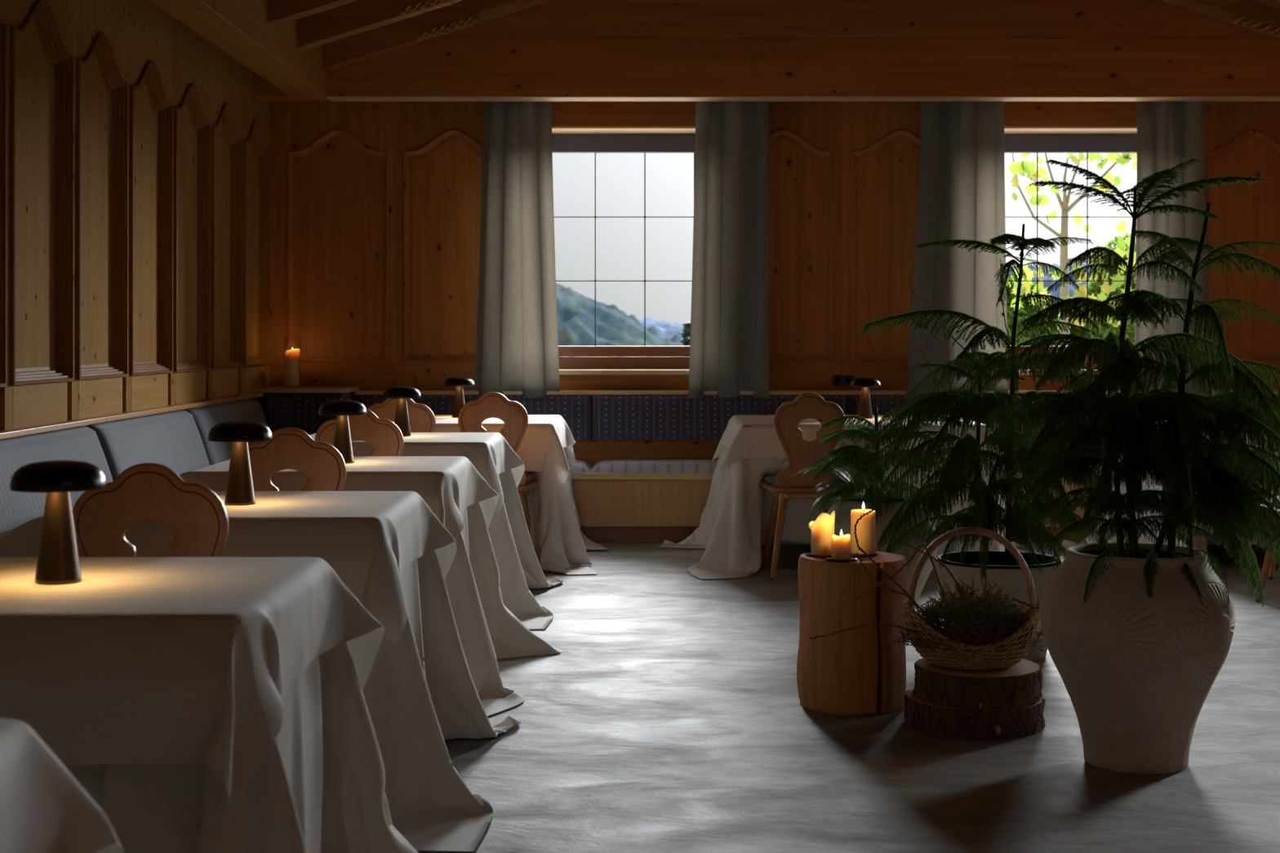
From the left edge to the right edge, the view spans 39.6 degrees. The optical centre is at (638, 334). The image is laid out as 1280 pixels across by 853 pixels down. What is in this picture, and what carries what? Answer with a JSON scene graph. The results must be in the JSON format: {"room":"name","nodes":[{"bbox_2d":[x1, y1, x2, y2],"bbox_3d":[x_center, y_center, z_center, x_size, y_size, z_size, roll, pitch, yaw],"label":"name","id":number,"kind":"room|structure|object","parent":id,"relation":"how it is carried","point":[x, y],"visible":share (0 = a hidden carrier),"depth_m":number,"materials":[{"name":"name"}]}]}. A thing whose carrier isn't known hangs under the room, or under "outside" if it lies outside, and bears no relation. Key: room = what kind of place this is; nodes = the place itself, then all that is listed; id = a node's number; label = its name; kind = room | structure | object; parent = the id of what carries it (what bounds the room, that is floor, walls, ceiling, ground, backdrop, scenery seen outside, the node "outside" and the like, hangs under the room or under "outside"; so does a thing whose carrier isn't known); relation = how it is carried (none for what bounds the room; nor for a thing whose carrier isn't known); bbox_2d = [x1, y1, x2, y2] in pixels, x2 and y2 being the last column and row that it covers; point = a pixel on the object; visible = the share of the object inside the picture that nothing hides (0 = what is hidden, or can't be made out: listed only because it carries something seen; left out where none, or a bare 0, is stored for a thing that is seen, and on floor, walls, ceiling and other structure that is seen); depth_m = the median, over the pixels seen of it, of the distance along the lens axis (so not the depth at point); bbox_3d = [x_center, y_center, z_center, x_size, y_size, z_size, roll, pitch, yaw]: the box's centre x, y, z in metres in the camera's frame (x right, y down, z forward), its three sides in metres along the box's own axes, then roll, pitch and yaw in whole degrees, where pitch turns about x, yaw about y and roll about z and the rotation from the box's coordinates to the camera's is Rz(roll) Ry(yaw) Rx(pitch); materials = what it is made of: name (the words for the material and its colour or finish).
{"room":"restaurant dining room","nodes":[
{"label":"restaurant dining room","id":0,"kind":"room"},
{"bbox_2d":[0,0,270,430],"bbox_3d":[-2.406,-0.350,4.300,0.367,3.100,13.200,0,0,0],"label":"wall","id":1,"kind":"structure","parent":0,"point":[135,149],"depth_m":7.73,"materials":[{"name":"brown wood"}]},
{"bbox_2d":[0,392,263,439],"bbox_3d":[-2.217,0.349,4.680,0.065,0.022,11.360,0,0,0],"label":"trim","id":2,"kind":"structure","parent":1,"relation":"attached to","point":[14,433],"depth_m":7.45,"materials":[{"name":"brown wood"}]},
{"bbox_2d":[253,386,359,392],"bbox_3d":[-1.970,0.328,10.570,0.540,0.023,0.460,0,0,0],"label":"trim","id":3,"kind":"structure","parent":1,"relation":"attached to","point":[266,389],"depth_m":10.34,"materials":[{"name":"brown wood"}]},
{"bbox_3d":[-2.057,0.165,10.550,0.100,0.300,0.100,0,0,0],"label":"glass","id":4,"kind":"object","parent":3,"relation":"on","visible":0},
{"bbox_2d":[284,347,300,386],"bbox_3d":[-2.056,0.191,10.549,0.091,0.227,0.091,0,0,0],"label":"pillar candle","id":5,"kind":"object","parent":4,"relation":"in","point":[291,356],"visible":1,"depth_m":10.51,"materials":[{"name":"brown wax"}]},
{"bbox_2d":[254,0,1279,101],"bbox_3d":[1.255,-2.192,10.453,6.990,1.617,0.185,0,0,0],"label":"beam","id":6,"kind":"structure","parent":1,"relation":"attached to","point":[553,50],"depth_m":10.36,"materials":[{"name":"brown wood"}]},
{"bbox_2d":[267,0,1279,71],"bbox_3d":[1.255,-2.095,4.272,7.190,1.169,13.145,0,0,0],"label":"ceiling","id":7,"kind":"structure","parent":0,"point":[348,32],"depth_m":10.23,"materials":[{"name":"brown wood"}]},
{"bbox_2d":[149,0,325,96],"bbox_3d":[-1.931,-1.585,4.029,0.217,0.391,12.659,0,0,0],"label":"beam","id":8,"kind":"structure","parent":7,"relation":"attached to","point":[241,28],"depth_m":8.69,"materials":[{"name":"brown wood"}]},
{"bbox_2d":[270,100,1279,400],"bbox_3d":[1.255,-0.950,10.974,7.590,4.300,0.372,0,0,0],"label":"wall","id":9,"kind":"structure","parent":0,"point":[375,206],"depth_m":10.81,"materials":[{"name":"brown wood"}]},
{"bbox_2d":[474,101,559,398],"bbox_3d":[-0.730,-0.522,10.628,0.520,1.875,0.103,0,0,0],"label":"curtain","id":10,"kind":"object","parent":9,"relation":"hanging from","point":[517,344],"visible":0.94,"depth_m":10.64,"materials":[{"name":"grey fabric"}]},
{"bbox_2d":[551,126,695,374],"bbox_3d":[-0.117,-0.510,10.965,1.345,1.510,0.390,0,0,0],"label":"window","id":11,"kind":"structure","parent":9,"relation":"in","point":[572,360],"depth_m":11.09,"materials":[{"name":"brown wood"}]},
{"bbox_2d":[688,101,768,398],"bbox_3d":[0.536,-0.522,10.627,0.482,1.875,0.102,0,0,0],"label":"curtain","id":12,"kind":"object","parent":9,"relation":"hanging from","point":[729,342],"visible":0.96,"depth_m":10.62,"materials":[{"name":"grey fabric"}]},
{"bbox_2d":[355,390,1278,395],"bbox_3d":[1.525,0.349,10.725,6.450,0.022,0.170,0,0,0],"label":"trim","id":13,"kind":"structure","parent":9,"relation":"attached to","point":[358,392],"depth_m":10.64,"materials":[{"name":"brown wood"}]},
{"bbox_2d":[832,375,853,386],"bbox_3d":[1.240,0.280,10.789,0.130,0.064,0.022,0,0,0],"label":"power socket","id":14,"kind":"object","parent":9,"relation":"attached to","point":[837,380],"visible":0.88,"depth_m":10.78,"materials":[{"name":"black plastic"}]},
{"bbox_2d":[905,101,1008,398],"bbox_3d":[1.896,-0.522,10.633,0.614,1.875,0.108,0,0,0],"label":"curtain","id":15,"kind":"object","parent":9,"relation":"hanging from","point":[962,180],"visible":0.65,"depth_m":10.62,"materials":[{"name":"grey fabric"}]},
{"bbox_2d":[1004,126,1137,374],"bbox_3d":[2.647,-0.510,10.965,1.355,1.510,0.390,0,0,0],"label":"window","id":16,"kind":"structure","parent":9,"relation":"in","point":[1017,140],"depth_m":11.09,"materials":[{"name":"brown wood"}]},
{"bbox_2d":[1133,101,1213,396],"bbox_3d":[3.197,-0.522,10.625,0.490,1.875,0.109,0,0,0],"label":"curtain","id":17,"kind":"object","parent":9,"relation":"hanging from","point":[1170,134],"visible":0.4,"depth_m":10.62,"materials":[{"name":"grey fabric"}]},
{"bbox_2d":[416,542,1279,852],"bbox_3d":[1.255,1.260,4.350,7.590,0.120,13.900,0,0,0],"label":"floor","id":18,"kind":"structure","parent":0,"point":[668,717],"depth_m":5.11,"materials":[{"name":"concrete"}]},
{"bbox_2d":[0,398,268,557],"bbox_3d":[-1.995,0.781,4.818,0.470,0.838,10.836,0,0,0],"label":"bench","id":19,"kind":"object","parent":18,"relation":"on","point":[176,440],"visible":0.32,"depth_m":7.38,"materials":[{"name":"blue fabric"}]},
{"bbox_2d":[0,425,113,534],"bbox_3d":[-2.156,0.513,6.395,0.148,0.303,1.542,0,0,0],"label":"cushion","id":20,"kind":"object","parent":19,"relation":"on","point":[82,443],"depth_m":6.33,"materials":[{"name":"fabric"}]},
{"bbox_2d":[86,409,209,480],"bbox_3d":[-2.156,0.513,7.940,0.148,0.303,1.532,0,0,0],"label":"cushion","id":21,"kind":"object","parent":19,"relation":"on","point":[174,440],"depth_m":7.88,"materials":[{"name":"fabric"}]},
{"bbox_2d":[184,398,268,465],"bbox_3d":[-2.156,0.513,9.475,0.148,0.303,1.522,0,0,0],"label":"cushion","id":22,"kind":"object","parent":19,"relation":"on","point":[205,417],"depth_m":9.08,"materials":[{"name":"fabric"}]},
{"bbox_2d":[72,462,228,557],"bbox_3d":[-1.088,0.743,4.147,0.419,0.917,0.451,0,0,0],"label":"dining chair","id":23,"kind":"object","parent":18,"relation":"on","point":[198,518],"visible":0.38,"depth_m":3.94,"materials":[{"name":"brown wood"}]},
{"bbox_2d":[248,427,346,491],"bbox_3d":[-1.078,0.743,5.657,0.419,0.917,0.451,0,0,-1],"label":"dining chair","id":24,"kind":"object","parent":18,"relation":"on","point":[324,466],"visible":0.35,"depth_m":5.45,"materials":[{"name":"brown wood"}]},
{"bbox_2d":[314,408,404,456],"bbox_3d":[-1.089,0.743,7.137,0.419,0.917,0.451,0,0,1],"label":"dining chair","id":25,"kind":"object","parent":18,"relation":"on","point":[386,438],"visible":0.26,"depth_m":6.93,"materials":[{"name":"brown wood"}]},
{"bbox_2d":[368,398,435,432],"bbox_3d":[-1.155,0.743,8.707,0.419,0.917,0.451,0,0,-2],"label":"dining chair","id":26,"kind":"object","parent":18,"relation":"on","point":[421,418],"visible":0.22,"depth_m":8.50,"materials":[{"name":"brown wood"}]},
{"bbox_2d":[457,391,538,533],"bbox_3d":[-0.725,0.743,9.037,0.419,0.917,0.451,0,0,0],"label":"dining chair","id":27,"kind":"object","parent":18,"relation":"on","point":[514,416],"visible":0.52,"depth_m":8.84,"materials":[{"name":"brown wood"}]},
{"bbox_2d":[534,424,553,567],"bbox_3d":[-0.970,0.832,9.610,1.060,0.737,0.980,0,0,0],"label":"dining table","id":28,"kind":"object","parent":18,"relation":"on","point":[537,547],"visible":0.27,"depth_m":9.16,"materials":[{"name":"brown wood"}]},
{"bbox_2d":[524,446,608,574],"bbox_3d":[-0.957,0.827,9.483,1.576,0.735,1.295,0,0,0],"label":"tablecloth","id":29,"kind":"object","parent":28,"relation":"on","point":[562,542],"visible":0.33,"depth_m":9.14,"materials":[{"name":"white fabric"}]},
{"bbox_2d":[393,414,575,484],"bbox_3d":[-0.977,0.614,9.600,1.268,0.317,1.173,0,0,0],"label":"tablecloth","id":30,"kind":"object","parent":29,"relation":"on","point":[541,446],"visible":0.3,"depth_m":9.10,"materials":[{"name":"white fabric"}]},
{"bbox_2d":[444,377,475,417],"bbox_3d":[-0.985,0.343,9.750,0.168,0.220,0.168,0,0,20],"label":"table lamp","id":31,"kind":"object","parent":30,"relation":"on","point":[459,383],"visible":0.95,"depth_m":9.72,"materials":[{"name":"brown metal"}]},
{"bbox_2d":[262,391,1279,542],"bbox_3d":[1.245,0.772,10.425,6.910,0.856,0.550,0,0,0],"label":"bench","id":32,"kind":"object","parent":18,"relation":"on","point":[642,470],"visible":0.2,"depth_m":10.54,"materials":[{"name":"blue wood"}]},
{"bbox_2d":[262,391,351,435],"bbox_3d":[-1.962,0.522,10.465,0.495,0.356,0.310,0,0,0],"label":"cushion","id":33,"kind":"object","parent":32,"relation":"on","point":[300,411],"depth_m":10.35,"materials":[{"name":"fabric"}]},
{"bbox_2d":[356,395,591,439],"bbox_3d":[-0.985,0.495,10.600,1.404,0.266,0.119,0,0,0],"label":"cushion","id":34,"kind":"object","parent":32,"relation":"on","point":[575,410],"depth_m":10.59,"materials":[{"name":"fabric"}]},
{"bbox_2d":[570,459,591,472],"bbox_3d":[-0.985,0.767,10.395,1.404,0.044,0.460,0,0,0],"label":"seat cushion","id":35,"kind":"object","parent":32,"relation":"on","point":[579,465],"depth_m":10.23,"materials":[{"name":"fabric"}]},
{"bbox_2d":[590,459,717,472],"bbox_3d":[0.485,0.767,10.395,1.524,0.044,0.460,0,0,0],"label":"seat cushion","id":36,"kind":"object","parent":32,"relation":"on","point":[596,465],"depth_m":10.19,"materials":[{"name":"fabric"}]},
{"bbox_2d":[592,395,847,439],"bbox_3d":[0.485,0.495,10.600,1.524,0.266,0.119,0,0,0],"label":"cushion","id":37,"kind":"object","parent":32,"relation":"on","point":[615,417],"depth_m":10.58,"materials":[{"name":"fabric"}]},
{"bbox_2d":[848,395,1103,439],"bbox_3d":[2.015,0.495,10.600,1.524,0.266,0.119,0,0,0],"label":"cushion","id":38,"kind":"object","parent":32,"relation":"on","point":[885,404],"depth_m":10.59,"materials":[{"name":"fabric"}]},
{"bbox_2d":[760,392,844,579],"bbox_3d":[0.833,0.743,8.937,0.419,0.917,0.451,0,0,-2],"label":"dining chair","id":39,"kind":"object","parent":18,"relation":"on","point":[800,452],"visible":0.75,"depth_m":8.75,"materials":[{"name":"brown wood"}]},
{"bbox_2d":[764,475,777,486],"bbox_3d":[0.833,0.735,8.945,0.378,0.035,0.350,0,0,-2],"label":"seat cushion","id":40,"kind":"object","parent":39,"relation":"on","point":[771,481],"depth_m":8.92,"materials":[{"name":"fabric"}]},
{"bbox_2d":[796,551,906,716],"bbox_3d":[0.688,0.960,5.762,0.358,0.481,0.349,0,0,0],"label":"log","id":41,"kind":"object","parent":18,"relation":"on","point":[856,672],"visible":0.92,"depth_m":5.61,"materials":[{"name":"brown"}]},
{"bbox_2d":[825,556,857,561],"bbox_3d":[0.644,0.715,5.655,0.100,0.006,0.080,0,0,0],"label":"plate","id":42,"kind":"object","parent":41,"relation":"on","point":[826,558],"visible":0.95,"depth_m":5.63,"materials":[{"name":"grey metal"}]},
{"bbox_2d":[831,529,850,559],"bbox_3d":[0.644,0.666,5.660,0.062,0.093,0.062,0,0,0],"label":"pillar candle","id":43,"kind":"object","parent":42,"relation":"on","point":[841,545],"visible":1,"depth_m":5.63,"materials":[{"name":"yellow wax"}]},
{"bbox_2d":[804,551,880,556],"bbox_3d":[0.662,0.715,5.790,0.250,0.006,0.124,0,0,0],"label":"tray","id":44,"kind":"object","parent":41,"relation":"on","point":[806,553],"visible":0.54,"depth_m":5.76,"materials":[{"name":"grey metal"}]},
{"bbox_2d":[808,510,835,555],"bbox_3d":[0.593,0.642,5.759,0.085,0.142,0.078,0,0,0],"label":"pillar candle","id":45,"kind":"object","parent":44,"relation":"on","point":[822,529],"visible":0.96,"depth_m":5.73,"materials":[{"name":"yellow wax"}]},
{"bbox_2d":[850,502,875,554],"bbox_3d":[0.731,0.629,5.800,0.081,0.168,0.081,0,0,0],"label":"pillar candle","id":46,"kind":"object","parent":44,"relation":"on","point":[866,526],"visible":0.95,"depth_m":5.77,"materials":[{"name":"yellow wax"}]},
{"bbox_2d":[742,425,986,569],"bbox_3d":[1.150,0.832,9.560,1.240,0.737,1.040,0,0,0],"label":"dining table","id":47,"kind":"object","parent":18,"relation":"on","point":[760,568],"visible":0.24,"depth_m":9.08,"materials":[{"name":"brown wood"}]},
{"bbox_2d":[657,445,1022,578],"bbox_3d":[1.119,0.827,9.403,2.096,0.735,1.534,0,0,0],"label":"tablecloth","id":48,"kind":"object","parent":47,"relation":"on","point":[731,523],"visible":0.36,"depth_m":9.04,"materials":[{"name":"white fabric"}]},
{"bbox_2d":[711,414,1004,473],"bbox_3d":[1.144,0.601,9.568,1.464,0.292,1.184,0,0,0],"label":"tablecloth","id":49,"kind":"object","parent":48,"relation":"on","point":[761,440],"visible":0.27,"depth_m":9.02,"materials":[{"name":"white fabric"}]},
{"bbox_2d":[849,377,880,418],"bbox_3d":[1.225,0.343,9.620,0.168,0.220,0.168,0,0,-21],"label":"table lamp","id":50,"kind":"object","parent":49,"relation":"on","point":[864,383],"visible":0.92,"depth_m":9.59,"materials":[{"name":"brown metal"}]},
{"bbox_2d":[826,494,937,640],"bbox_3d":[0.939,0.923,7.000,0.474,0.555,0.475,0,0,0],"label":"plant pot","id":51,"kind":"object","parent":18,"relation":"on","point":[908,552],"visible":0.2,"depth_m":6.83,"materials":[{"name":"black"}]},
{"bbox_2d":[786,432,897,528],"bbox_3d":[0.799,0.568,6.879,0.466,0.384,0.397,0,0,12],"label":"pine","id":52,"kind":"object","parent":51,"relation":"in","point":[839,482],"visible":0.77,"depth_m":6.88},
{"bbox_2d":[803,404,964,525],"bbox_3d":[0.981,0.498,6.958,0.650,0.449,0.649,0,0,-3],"label":"pine","id":53,"kind":"object","parent":51,"relation":"in","point":[872,491],"visible":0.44,"depth_m":6.89,"materials":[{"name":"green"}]},
{"bbox_2d":[903,688,1045,739],"bbox_3d":[1.030,1.155,5.454,0.424,0.089,0.407,0,0,0],"label":"slice","id":54,"kind":"object","parent":18,"relation":"on","point":[924,717],"visible":0.66,"depth_m":5.29,"materials":[{"name":"brown wood"}]},
{"bbox_2d":[913,657,1042,710],"bbox_3d":[1.043,1.063,5.466,0.389,0.097,0.418,0,0,0],"label":"slice","id":55,"kind":"object","parent":54,"relation":"on","point":[1020,685],"visible":0.81,"depth_m":5.30,"materials":[{"name":"brown wood"}]},
{"bbox_2d":[901,526,1040,671],"bbox_3d":[1.022,0.804,5.460,0.426,0.428,0.347,0,0,3],"label":"wicker basket","id":56,"kind":"object","parent":55,"relation":"on","point":[987,659],"visible":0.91,"depth_m":5.37,"materials":[{"name":"wicker"}]},
{"bbox_2d":[889,583,1046,656],"bbox_3d":[1.023,0.867,5.463,0.468,0.193,0.401,0,0,-14],"label":"plant","id":57,"kind":"object","parent":56,"relation":"in","point":[948,628],"visible":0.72,"depth_m":5.39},
{"bbox_2d":[808,623,919,639],"bbox_3d":[0.685,0.902,5.394,0.336,0.059,0.049,0,0,5],"label":"twig","id":58,"kind":"object","parent":57,"relation":"in","point":[877,624],"visible":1,"depth_m":5.38,"materials":[{"name":"brown"}]},
{"bbox_2d":[853,506,920,613],"bbox_3d":[0.753,0.684,5.393,0.201,0.322,0.053,0,0,10],"label":"twig","id":59,"kind":"object","parent":57,"relation":"in","point":[867,513],"visible":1,"depth_m":5.38,"materials":[{"name":"brown"}]},
{"bbox_2d":[855,552,924,613],"bbox_3d":[0.767,0.761,5.412,0.212,0.185,0.052,0,0,9],"label":"twig","id":60,"kind":"object","parent":57,"relation":"in","point":[856,553],"visible":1,"depth_m":5.41,"materials":[{"name":"brown"}]},
{"bbox_2d":[855,543,945,599],"bbox_3d":[0.787,0.716,5.353,0.269,0.177,0.050,0,0,6],"label":"twig","id":61,"kind":"object","parent":57,"relation":"on","point":[922,544],"visible":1,"depth_m":5.34,"materials":[{"name":"brown"}]},
{"bbox_2d":[883,529,964,593],"bbox_3d":[0.871,0.696,5.427,0.247,0.194,0.044,0,0,3],"label":"twig","id":62,"kind":"object","parent":57,"relation":"in","point":[884,531],"visible":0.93,"depth_m":5.42,"materials":[{"name":"brown"}]},
{"bbox_2d":[916,577,1029,631],"bbox_3d":[1.024,0.824,5.476,0.365,0.157,0.298,0,0,0],"label":"moss tuft","id":63,"kind":"object","parent":57,"relation":"on","point":[988,611],"visible":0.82,"depth_m":5.42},
{"bbox_2d":[933,551,1059,662],"bbox_3d":[1.345,1.020,6.660,0.475,0.365,0.475,0,0,-39],"label":"plant pot","id":64,"kind":"object","parent":18,"relation":"on","point":[1011,577],"visible":0.35,"depth_m":6.48,"materials":[{"name":"black ceramic"}]},
{"bbox_2d":[840,351,1109,586],"bbox_3d":[1.255,0.484,6.564,1.012,0.833,0.933,0,0,0],"label":"pine","id":65,"kind":"object","parent":64,"relation":"in","point":[939,500],"visible":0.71,"depth_m":6.46,"materials":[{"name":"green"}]},
{"bbox_2d":[897,321,944,391],"bbox_3d":[1.123,0.128,6.900,0.235,0.361,0.010,0,0,0],"label":"twig","id":66,"kind":"object","parent":65,"relation":"attached to","point":[926,330],"visible":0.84,"depth_m":6.90,"materials":[{"name":"brown"}]},
{"bbox_2d":[859,223,1128,565],"bbox_3d":[1.340,0.243,6.643,1.065,1.314,1.050,0,0,-43],"label":"pine","id":67,"kind":"object","parent":64,"relation":"in","point":[973,397],"visible":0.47,"depth_m":6.55,"materials":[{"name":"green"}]},
{"bbox_2d":[1039,542,1235,774],"bbox_3d":[1.392,0.903,4.980,0.528,0.596,0.528,0,0,-26],"label":"plant pot","id":68,"kind":"object","parent":18,"relation":"on","point":[1138,673],"visible":0.96,"depth_m":4.81,"materials":[{"name":"white ceramic"}]},
{"bbox_2d":[957,157,1279,555],"bbox_3d":[1.354,0.066,5.007,0.834,1.150,0.894,0,0,-8],"label":"pine","id":69,"kind":"object","parent":68,"relation":"on","point":[1109,348],"visible":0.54,"depth_m":4.93,"materials":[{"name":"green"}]},
{"bbox_2d":[987,386,1254,557],"bbox_3d":[1.291,0.393,4.831,0.664,0.498,0.682,0,0,45],"label":"pine","id":70,"kind":"object","parent":68,"relation":"on","point":[1155,438],"visible":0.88,"depth_m":4.74,"materials":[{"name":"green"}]},
{"bbox_2d":[1026,201,1279,607],"bbox_3d":[1.492,0.208,4.875,0.800,1.145,0.913,0,0,0],"label":"pine","id":71,"kind":"object","parent":68,"relation":"in","point":[1179,422],"visible":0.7,"depth_m":4.77,"materials":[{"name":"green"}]},
{"bbox_2d":[1152,391,1279,607],"bbox_3d":[1.710,0.479,5.019,0.499,0.647,0.715,0,0,-11],"label":"pine","id":72,"kind":"object","parent":68,"relation":"in","point":[1262,476],"visible":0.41,"depth_m":4.87,"materials":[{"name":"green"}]},
{"bbox_2d":[1240,408,1279,579],"bbox_3d":[3.290,0.743,8.937,0.419,0.917,0.451,0,0,0],"label":"dining chair","id":73,"kind":"object","parent":18,"relation":"on","point":[1272,571],"visible":0.06,"depth_m":8.73,"materials":[{"name":"brown wood"}]},
{"bbox_2d":[1255,496,1279,601],"bbox_3d":[2.946,0.743,7.756,0.419,0.917,0.452,0,0,6],"label":"dining chair","id":74,"kind":"object","parent":18,"relation":"on","point":[1267,562],"visible":0.26,"depth_m":7.94,"materials":[{"name":"brown wood"}]},
{"label":"outside","id":75,"kind":"structure","parent":0,"visible":0},
{"bbox_2d":[555,283,1128,346],"bbox_3d":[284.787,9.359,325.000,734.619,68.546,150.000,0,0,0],"label":"wooded hill","id":76,"kind":"structure","parent":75,"point":[575,312],"depth_m":354.19,"materials":[{"name":"plant"}]},
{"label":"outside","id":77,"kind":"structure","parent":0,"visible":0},
{"bbox_2d":[638,262,1092,339],"bbox_3d":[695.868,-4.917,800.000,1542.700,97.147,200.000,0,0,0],"label":"ridge","id":78,"kind":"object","parent":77,"point":[665,329],"visible":0.06,"depth_m":834.44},
{"bbox_3d":[-1.158,0.832,1.735,0.855,0.737,0.770,0,0,0],"label":"dining table","id":79,"kind":"object","parent":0,"visible":0},
{"bbox_3d":[-1.138,0.826,1.687,1.384,0.735,1.540,0,0,0],"label":"tablecloth","id":80,"kind":"object","parent":79,"relation":"on","visible":0},
{"bbox_2d":[0,719,123,852],"bbox_3d":[-1.191,0.611,1.726,1.154,0.311,1.063,0,0,0],"label":"tablecloth","id":81,"kind":"object","parent":80,"relation":"on","point":[44,809],"visible":1,"depth_m":2.08,"materials":[{"name":"white fabric"}]},
{"bbox_3d":[-1.072,0.832,3.265,0.855,0.737,0.770,0,0,0],"label":"dining table","id":82,"kind":"object","parent":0,"visible":0},
{"bbox_2d":[63,642,417,852],"bbox_3d":[-1.026,0.827,3.262,1.481,0.735,1.514,0,0,0],"label":"tablecloth","id":83,"kind":"object","parent":82,"relation":"on","point":[319,786],"visible":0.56,"depth_m":3.23,"materials":[{"name":"white fabric"}]},
{"bbox_2d":[0,557,383,824],"bbox_3d":[-1.088,0.612,3.222,1.128,0.314,1.010,0,0,0],"label":"tablecloth","id":84,"kind":"object","parent":83,"relation":"on","point":[134,660],"visible":0.94,"depth_m":2.86,"materials":[{"name":"white fabric"}]},
{"bbox_2d":[9,460,106,583],"bbox_3d":[-1.068,0.343,3.270,0.168,0.220,0.168,0,0,0],"label":"table lamp","id":85,"kind":"object","parent":84,"relation":"on","point":[58,560],"visible":1,"depth_m":3.24,"materials":[{"name":"brown metal"}]},
{"bbox_3d":[-1.072,0.832,4.800,0.855,0.737,0.770,0,0,0],"label":"dining table","id":86,"kind":"object","parent":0,"visible":0},
{"bbox_2d":[362,550,520,851],"bbox_3d":[-1.046,0.827,4.752,1.410,0.735,1.541,0,0,0],"label":"tablecloth","id":87,"kind":"object","parent":86,"relation":"on","point":[420,692],"visible":0.3,"depth_m":4.42,"materials":[{"name":"white fabric"}]},
{"bbox_2d":[0,491,457,642],"bbox_3d":[-1.106,0.611,4.791,1.154,0.311,1.063,0,0,0],"label":"tablecloth","id":88,"kind":"object","parent":87,"relation":"on","point":[368,539],"visible":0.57,"depth_m":4.40,"materials":[{"name":"white fabric"}]},
{"bbox_2d":[208,421,271,504],"bbox_3d":[-1.070,0.343,4.770,0.168,0.220,0.168,0,0,-40],"label":"table lamp","id":89,"kind":"object","parent":88,"relation":"on","point":[240,487],"visible":1,"depth_m":4.74,"materials":[{"name":"brown metal"}]},
{"bbox_3d":[-1.072,0.832,6.280,0.855,0.737,0.770,0,0,0],"label":"dining table","id":90,"kind":"object","parent":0,"visible":0},
{"bbox_2d":[444,502,561,715],"bbox_3d":[-1.026,0.827,6.277,1.481,0.735,1.514,0,0,0],"label":"tablecloth","id":91,"kind":"object","parent":90,"relation":"on","point":[488,631],"visible":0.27,"depth_m":5.90,"materials":[{"name":"white fabric"}]},
{"bbox_2d":[178,456,499,542],"bbox_3d":[-1.088,0.612,6.237,1.128,0.314,1.010,0,0,0],"label":"tablecloth","id":92,"kind":"object","parent":91,"relation":"on","point":[461,486],"visible":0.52,"depth_m":5.91,"materials":[{"name":"white fabric"}]},
{"bbox_2d":[318,400,366,462],"bbox_3d":[-1.050,0.343,6.300,0.168,0.220,0.168,0,0,10],"label":"table lamp","id":93,"kind":"object","parent":92,"relation":"on","point":[342,409],"visible":0.91,"depth_m":6.27,"materials":[{"name":"brown metal"}]},
{"bbox_3d":[-1.072,0.832,7.900,0.855,0.737,0.770,0,0,0],"label":"dining table","id":94,"kind":"object","parent":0,"visible":0},
{"bbox_2d":[488,469,564,629],"bbox_3d":[-1.046,0.827,7.852,1.410,0.735,1.541,0,0,0],"label":"tablecloth","id":95,"kind":"object","parent":94,"relation":"on","point":[520,570],"visible":0.2,"depth_m":7.54,"materials":[{"name":"white fabric"}]},
{"bbox_2d":[309,432,524,512],"bbox_3d":[-1.106,0.611,7.891,1.154,0.311,1.063,0,0,0],"label":"tablecloth","id":96,"kind":"object","parent":95,"relation":"on","point":[490,454],"visible":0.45,"depth_m":7.51,"materials":[{"name":"white fabric"}]},
{"bbox_2d":[382,386,421,436],"bbox_3d":[-1.060,0.343,7.950,0.168,0.220,0.168,0,0,-30],"label":"table lamp","id":97,"kind":"object","parent":96,"relation":"on","point":[402,393],"visible":0.92,"depth_m":7.92,"materials":[{"name":"brown metal"}]},
{"bbox_3d":[3.420,0.832,9.560,1.240,0.737,1.040,0,0,0],"label":"dining table","id":98,"kind":"object","parent":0,"visible":0},
{"bbox_2d":[1062,457,1279,567],"bbox_3d":[3.389,0.827,9.403,2.096,0.735,1.534,0,0,0],"label":"tablecloth","id":99,"kind":"object","parent":98,"relation":"on","point":[1199,543],"visible":0.05,"depth_m":9.76,"materials":[{"name":"white fabric"}]},
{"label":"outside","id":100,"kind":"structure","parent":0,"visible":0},
{"bbox_3d":[2.000,1.475,14.090,28.000,0.150,5.820,0,0,0],"label":"terrace","id":101,"kind":"object","parent":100,"visible":0},
{"bbox_2d":[680,320,690,346],"bbox_3d":[0.447,0.542,15.501,0.185,1.332,0.183,0,0,0],"label":"shrub","id":102,"kind":"object","parent":101,"relation":"on","point":[686,331],"visible":0.31,"depth_m":15.47,"materials":[{"name":"green plant"}]},
{"bbox_2d":[1006,281,1059,346],"bbox_3d":[3.330,0.413,15.487,0.712,1.875,0.579,0,0,0],"label":"shrub","id":103,"kind":"object","parent":101,"relation":"on","point":[1026,312],"visible":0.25,"depth_m":15.31,"materials":[{"name":"green plant"}]},
{"bbox_2d":[1005,153,1137,346],"bbox_3d":[3.591,-0.263,14.515,1.384,3.056,1.088,0,0,0],"label":"maple tree","id":104,"kind":"object","parent":101,"relation":"on","point":[1023,167],"visible":0.44,"depth_m":14.48,"materials":[{"name":"green plant"}]},
{"bbox_2d":[1057,307,1091,346],"bbox_3d":[3.921,0.603,15.803,0.653,1.760,0.554,0,0,0],"label":"shrub","id":105,"kind":"object","parent":101,"relation":"on","point":[1071,331],"visible":0.02,"depth_m":15.64,"materials":[{"name":"green plant"}]},
{"bbox_2d":[1084,231,1136,344],"bbox_3d":[4.162,0.234,15.212,0.746,2.222,0.621,0,0,0],"label":"shrub","id":106,"kind":"object","parent":101,"relation":"on","point":[1106,328],"visible":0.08,"depth_m":15.06,"materials":[{"name":"green plant"}]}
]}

